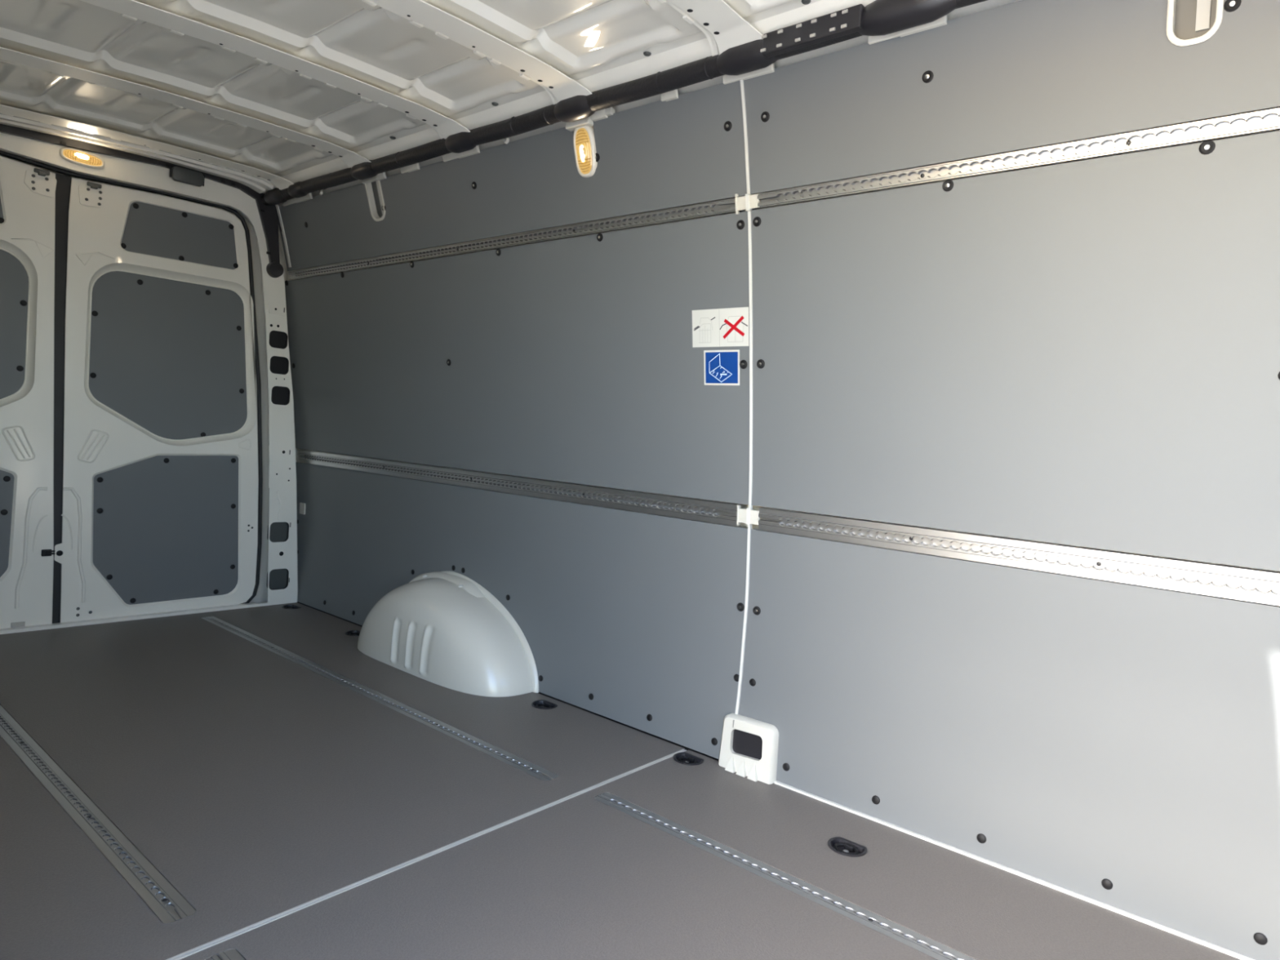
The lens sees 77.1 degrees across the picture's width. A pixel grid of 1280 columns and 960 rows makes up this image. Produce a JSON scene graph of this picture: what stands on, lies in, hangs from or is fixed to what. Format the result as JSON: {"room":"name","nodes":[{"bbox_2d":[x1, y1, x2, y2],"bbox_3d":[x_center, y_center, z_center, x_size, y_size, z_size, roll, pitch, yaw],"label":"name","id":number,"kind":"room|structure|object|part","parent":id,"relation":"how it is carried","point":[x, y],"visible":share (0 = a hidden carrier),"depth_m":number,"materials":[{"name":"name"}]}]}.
{"room":"cargo space","nodes":[
{"label":"cargo space","id":0,"kind":"room"},
{"bbox_2d":[0,132,302,634],"bbox_3d":[-2.075,-0.384,2.941,0.144,1.960,1.940,6,3,40],"label":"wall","id":1,"kind":"structure","parent":0,"point":[278,577],"depth_m":3.45,"materials":[{"name":"white metal"}]},
{"bbox_2d":[0,155,57,628],"bbox_3d":[-2.328,-0.292,2.609,0.052,1.634,0.743,6,3,40],"label":"door","id":2,"kind":"structure","parent":1,"relation":"in","point":[27,192],"depth_m":2.81,"materials":[{"name":"white paint"}]},
{"bbox_3d":[-2.170,-0.128,2.805,0.008,0.126,0.098,6,3,40],"label":"pressed frame","id":3,"kind":"part","parent":2,"relation":"part of","materials":[{"name":"white paint"}]},
{"bbox_3d":[-2.082,-1.029,2.788,0.002,0.076,0.092,6,3,40],"label":"latch plate","id":4,"kind":"part","parent":2,"relation":"part of","materials":[{"name":"white paint"}]},
{"bbox_2d":[52,173,71,623],"bbox_3d":[-2.104,-0.274,2.896,0.020,1.620,0.080,6,3,40],"label":"seal","id":5,"kind":"object","parent":1,"relation":"attached to","point":[63,188],"depth_m":2.88,"materials":[{"name":"black rubber"}]},
{"bbox_2d":[59,146,104,168],"bbox_3d":[-1.978,-1.141,2.847,0.022,0.054,0.136,6,3,40],"label":"lamp","id":6,"kind":"object","parent":1,"relation":"attached to","point":[78,157],"visible":1,"depth_m":2.84,"materials":[{"name":"beige"}]},
{"bbox_2d":[0,150,262,604],"bbox_3d":[-2.094,-0.294,2.890,0.017,1.667,1.517,6,3,40],"label":"trim","id":7,"kind":"structure","parent":1,"relation":"attached to","point":[235,212],"depth_m":3.37,"materials":[{"name":"black rubber"}]},
{"bbox_2d":[0,124,283,277],"bbox_3d":[-1.963,-1.037,2.859,0.023,0.351,1.423,6,3,40],"label":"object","id":8,"kind":"structure","parent":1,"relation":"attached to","point":[268,215],"depth_m":3.16,"materials":[{"name":"black plastic"}]},
{"bbox_2d":[53,177,258,622],"bbox_3d":[-1.855,-0.283,3.173,0.052,1.634,0.732,6,3,40],"label":"door","id":9,"kind":"structure","parent":1,"relation":"in","point":[161,479],"depth_m":3.14,"materials":[{"name":"white paint"}]},
{"bbox_3d":[-2.111,0.268,2.928,0.002,0.077,0.040,6,3,40],"label":"striker plate","id":10,"kind":"part","parent":9,"relation":"part of","materials":[{"name":"white paint"}]},
{"bbox_3d":[-1.980,-1.027,2.909,0.002,0.076,0.092,6,3,40],"label":"latch plate","id":11,"kind":"part","parent":9,"relation":"part of","materials":[{"name":"white paint"}]},
{"bbox_3d":[-2.026,-0.125,2.977,0.008,0.126,0.098,6,3,40],"label":"pressed frame","id":12,"kind":"part","parent":9,"relation":"part of","materials":[{"name":"white paint"}]},
{"bbox_2d":[169,164,204,186],"bbox_3d":[-1.739,-1.167,3.089,0.015,0.056,0.124,6,3,40],"label":"header cover","id":13,"kind":"object","parent":1,"relation":"attached to","point":[178,174],"visible":1,"depth_m":3.08,"materials":[{"name":"grey plastic"}]},
{"bbox_3d":[-1.544,-0.726,3.419,0.002,0.045,0.081,6,3,40],"label":"stiffener plate","id":14,"kind":"part","parent":1,"relation":"part of","materials":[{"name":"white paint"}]},
{"bbox_3d":[-1.555,-0.119,3.487,0.002,0.062,0.117,6,3,40],"label":"stiffener plate","id":15,"kind":"part","parent":1,"relation":"part of","materials":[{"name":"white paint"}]},
{"bbox_3d":[-1.558,-0.022,3.497,0.002,0.113,0.119,6,3,40],"label":"stiffener plate","id":16,"kind":"part","parent":1,"relation":"part of","materials":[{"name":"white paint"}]},
{"bbox_2d":[275,204,291,267],"bbox_3d":[-1.502,-1.029,3.381,0.016,0.251,0.074,7,4,43],"label":"strip","id":17,"kind":"object","parent":1,"relation":"attached to","point":[277,205],"visible":0.92,"depth_m":3.38,"materials":[{"name":"white"}]},
{"bbox_3d":[-1.553,0.110,3.521,0.002,0.130,0.084,6,3,40],"label":"stiffener plate","id":18,"kind":"part","parent":1,"relation":"part of","materials":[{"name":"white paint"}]},
{"bbox_2d":[0,0,875,193],"bbox_3d":[-0.369,-1.026,1.495,4.570,0.255,1.980,6,3,40],"label":"ceiling","id":19,"kind":"structure","parent":0,"point":[260,95],"depth_m":2.10,"materials":[{"name":"white paint"}]},
{"bbox_2d":[0,601,1240,959],"bbox_3d":[-0.492,0.749,1.603,4.550,0.061,1.890,6,3,40],"label":"floor","id":20,"kind":"structure","parent":0,"point":[299,814],"depth_m":1.65,"materials":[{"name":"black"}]},
{"bbox_2d":[0,705,195,923],"bbox_3d":[-1.512,0.629,1.951,2.007,0.004,0.049,6,3,40],"label":"rail","id":21,"kind":"object","parent":20,"relation":"on","point":[160,896],"visible":1,"depth_m":1.56,"materials":[{"name":"silver metal"}]},
{"bbox_2d":[204,948,244,959],"bbox_3d":[0.042,0.805,0.650,1.805,0.004,0.049,6,3,40],"label":"rail","id":22,"kind":"object","parent":20,"relation":"on","point":[230,954],"visible":1,"depth_m":1.23,"materials":[{"name":"silver metal"}]},
{"bbox_2d":[281,604,301,608],"bbox_3d":[-1.525,0.558,3.500,0.082,0.014,0.068,6,3,40],"label":"lashing eye","id":23,"kind":"object","parent":20,"relation":"on","point":[290,606],"visible":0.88,"depth_m":3.51,"materials":[{"name":"black metal"}]},
{"bbox_2d":[345,630,359,635],"bbox_3d":[-1.117,0.605,3.141,0.082,0.014,0.068,6,3,40],"label":"lashing eye","id":24,"kind":"object","parent":20,"relation":"on","point":[353,633],"visible":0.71,"depth_m":3.16,"materials":[{"name":"black metal"}]},
{"bbox_2d":[201,616,558,781],"bbox_3d":[-0.977,0.639,2.589,2.007,0.004,0.049,6,3,40],"label":"rail","id":25,"kind":"object","parent":20,"relation":"on","point":[540,773],"visible":1,"depth_m":2.36,"materials":[{"name":"silver metal"}]},
{"bbox_2d":[357,570,538,697],"bbox_3d":[-0.707,0.491,2.785,0.872,0.312,0.246,6,3,40],"label":"wheel arch cover","id":26,"kind":"object","parent":20,"relation":"on","point":[443,628],"visible":1,"depth_m":2.65,"materials":[{"name":"grey plastic"}]},
{"bbox_2d":[531,699,557,709],"bbox_3d":[-0.299,0.697,2.470,0.082,0.014,0.068,6,3,40],"label":"lashing eye","id":27,"kind":"object","parent":20,"relation":"on","point":[540,704],"visible":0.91,"depth_m":2.48,"materials":[{"name":"black metal"}]},
{"bbox_2d":[673,751,704,765],"bbox_3d":[0.124,0.744,2.125,0.082,0.014,0.068,6,3,40],"label":"lashing eye","id":28,"kind":"object","parent":20,"relation":"on","point":[686,758],"visible":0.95,"depth_m":2.14,"materials":[{"name":"black metal"}]},
{"bbox_2d":[594,792,975,959],"bbox_3d":[0.593,0.815,1.302,1.798,0.004,0.049,6,3,40],"label":"rail","id":29,"kind":"object","parent":20,"relation":"on","point":[912,939],"visible":1,"depth_m":1.55,"materials":[{"name":"silver metal"}]},
{"bbox_2d":[827,836,866,857],"bbox_3d":[0.438,0.787,1.708,0.082,0.014,0.068,6,3,40],"label":"lashing eye","id":30,"kind":"object","parent":20,"relation":"on","point":[840,845],"visible":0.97,"depth_m":1.72,"materials":[{"name":"black metal"}]},
{"bbox_2d":[278,0,1279,959],"bbox_3d":[0.084,-0.197,2.130,4.510,1.985,0.364,6,3,40],"label":"wall","id":31,"kind":"structure","parent":0,"point":[1085,353],"depth_m":1.78,"materials":[{"name":"grey paint"}]},
{"bbox_2d":[299,502,305,514],"bbox_3d":[-1.518,0.128,3.611,0.045,0.050,0.005,6,3,40],"label":"tab","id":32,"kind":"object","parent":31,"relation":"attached to","point":[302,505],"visible":1,"depth_m":3.61,"materials":[{"name":"grey plastic"}]},
{"bbox_2d":[361,175,385,221],"bbox_3d":[-0.956,-1.018,2.916,0.102,0.147,0.072,6,3,40],"label":"frame","id":33,"kind":"object","parent":31,"relation":"attached to","point":[373,188],"visible":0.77,"depth_m":2.93,"materials":[{"name":"white metal"}]},
{"bbox_3d":[-0.945,-1.022,2.927,0.084,0.134,0.042,6,3,40],"label":"plate","id":34,"kind":"part","parent":33,"relation":"part of","materials":[{"name":"grey"}]},
{"bbox_3d":[-0.636,-0.919,2.665,2.322,0.253,0.074,6,3,40],"label":"panel","id":35,"kind":"part","parent":31,"relation":"part of","materials":[{"name":"grey laminate"}]},
{"bbox_2d":[288,198,739,279],"bbox_3d":[-0.627,-0.775,2.702,2.272,0.033,0.021,6,3,40],"label":"rail","id":36,"kind":"object","parent":31,"relation":"attached to","point":[727,206],"visible":1,"depth_m":2.42,"materials":[{"name":"silver metal"}]},
{"bbox_3d":[-0.642,-0.400,2.790,2.402,0.723,0.118,6,3,40],"label":"panel","id":37,"kind":"part","parent":31,"relation":"part of","materials":[{"name":"grey laminate"}]},
{"bbox_2d":[297,448,741,526],"bbox_3d":[-0.634,-0.008,2.851,2.344,0.057,0.019,6,3,40],"label":"rail","id":38,"kind":"object","parent":31,"relation":"attached to","point":[721,513],"visible":1,"depth_m":2.56,"materials":[{"name":"silver metal"}]},
{"bbox_3d":[-0.659,0.331,2.884,2.422,0.622,0.023,6,3,40],"label":"panel","id":39,"kind":"part","parent":31,"relation":"part of","materials":[{"name":"grey laminate"}]},
{"bbox_2d":[565,106,615,177],"bbox_3d":[-0.128,-0.924,2.212,0.165,0.154,0.068,6,3,40],"label":"wall lamp","id":40,"kind":"object","parent":31,"relation":"attached to","point":[584,140],"visible":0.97,"depth_m":2.22,"materials":[{"name":"beige plastic"}]},
{"bbox_3d":[-0.102,-0.988,2.168,0.080,0.018,0.020,6,3,40],"label":"mount arm","id":41,"kind":"part","parent":40,"relation":"part of","materials":[{"name":"grey plastic"}]},
{"bbox_2d":[260,0,987,204],"bbox_3d":[0.070,-0.978,1.961,4.251,0.068,0.072,6,3,40],"label":"conduit","id":42,"kind":"object","parent":31,"relation":"attached to","point":[879,17],"visible":0.98,"depth_m":1.91,"materials":[{"name":"black plastic"}]},
{"bbox_3d":[0.099,-0.997,1.993,4.350,0.211,0.154,6,3,40],"label":"roof rail","id":43,"kind":"part","parent":31,"relation":"part of","materials":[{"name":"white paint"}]},
{"bbox_2d":[692,306,748,347],"bbox_3d":[0.205,-0.392,2.066,0.176,0.095,0.016,6,3,40],"label":"sticker","id":44,"kind":"object","parent":31,"relation":"attached to","point":[717,327],"visible":1,"depth_m":2.06,"materials":[{"name":"white paper"}]},
{"bbox_2d":[703,349,739,385],"bbox_3d":[0.211,-0.291,2.080,0.111,0.089,0.014,6,3,40],"label":"instruction sticker","id":45,"kind":"object","parent":31,"relation":"attached to","point":[722,367],"visible":1,"depth_m":2.08,"materials":[{"name":"blue paper"}]},
{"bbox_2d":[734,79,752,714],"bbox_3d":[0.247,-0.172,1.998,0.008,1.596,0.226,6,3,40],"label":"trim","id":46,"kind":"structure","parent":31,"relation":"attached to","point":[750,506],"depth_m":2.03,"materials":[{"name":"white plastic"}]},
{"bbox_2d":[718,712,778,784],"bbox_3d":[0.277,0.686,2.061,0.162,0.136,0.054,6,3,40],"label":"pillar base cover","id":47,"kind":"structure","parent":31,"relation":"attached to","point":[748,747],"depth_m":2.05,"materials":[{"name":"white plastic"}]},
{"bbox_3d":[1.023,0.522,1.471,1.970,0.622,0.023,6,3,40],"label":"panel","id":48,"kind":"part","parent":31,"relation":"part of","materials":[{"name":"grey laminate"}]},
{"bbox_3d":[1.008,-0.733,1.284,1.970,0.253,0.074,6,3,40],"label":"panel","id":49,"kind":"part","parent":31,"relation":"part of","materials":[{"name":"grey laminate"}]},
{"bbox_2d":[773,780,1254,959],"bbox_3d":[1.040,0.843,1.431,1.836,0.014,0.009,6,3,40],"label":"trim","id":50,"kind":"structure","parent":31,"relation":"attached to","point":[1202,942],"depth_m":1.63,"materials":[{"name":"white plastic"}]},
{"bbox_3d":[1.032,-0.210,1.384,1.970,0.723,0.118,6,3,40],"label":"panel","id":51,"kind":"part","parent":31,"relation":"part of","materials":[{"name":"grey laminate"}]},
{"bbox_2d":[757,107,1279,208],"bbox_3d":[1.029,-0.588,1.311,1.946,0.033,0.021,6,3,40],"label":"rail","id":52,"kind":"object","parent":31,"relation":"attached to","point":[1265,120],"visible":1,"depth_m":1.53,"materials":[{"name":"silver metal"}]},
{"bbox_2d":[734,193,759,214],"bbox_3d":[0.261,-0.674,1.950,0.064,0.048,0.018,6,3,40],"label":"clip","id":53,"kind":"object","parent":52,"relation":"attached to","point":[747,202],"visible":1,"depth_m":1.95,"materials":[{"name":"white plastic"}]},
{"bbox_2d":[758,507,1279,605],"bbox_3d":[1.049,0.182,1.437,1.944,0.057,0.019,6,3,40],"label":"rail","id":54,"kind":"object","parent":31,"relation":"attached to","point":[1254,585],"visible":1,"depth_m":1.63,"materials":[{"name":"silver metal"}]},
{"bbox_2d":[736,505,759,525],"bbox_3d":[0.280,0.094,2.076,0.064,0.053,0.014,6,3,40],"label":"clip","id":55,"kind":"object","parent":54,"relation":"attached to","point":[748,516],"visible":1,"depth_m":2.07,"materials":[{"name":"white plastic"}]},
{"bbox_2d":[1166,0,1223,46],"bbox_3d":[0.924,-0.806,1.336,0.086,0.147,0.072,6,3,40],"label":"frame","id":56,"kind":"object","parent":31,"relation":"attached to","point":[1188,22],"visible":1,"depth_m":1.35,"materials":[{"name":"grey plastic"}]},
{"bbox_3d":[0.935,-0.809,1.347,0.068,0.134,0.042,6,3,40],"label":"plate","id":57,"kind":"part","parent":56,"relation":"part of","materials":[{"name":"grey"}]}
]}

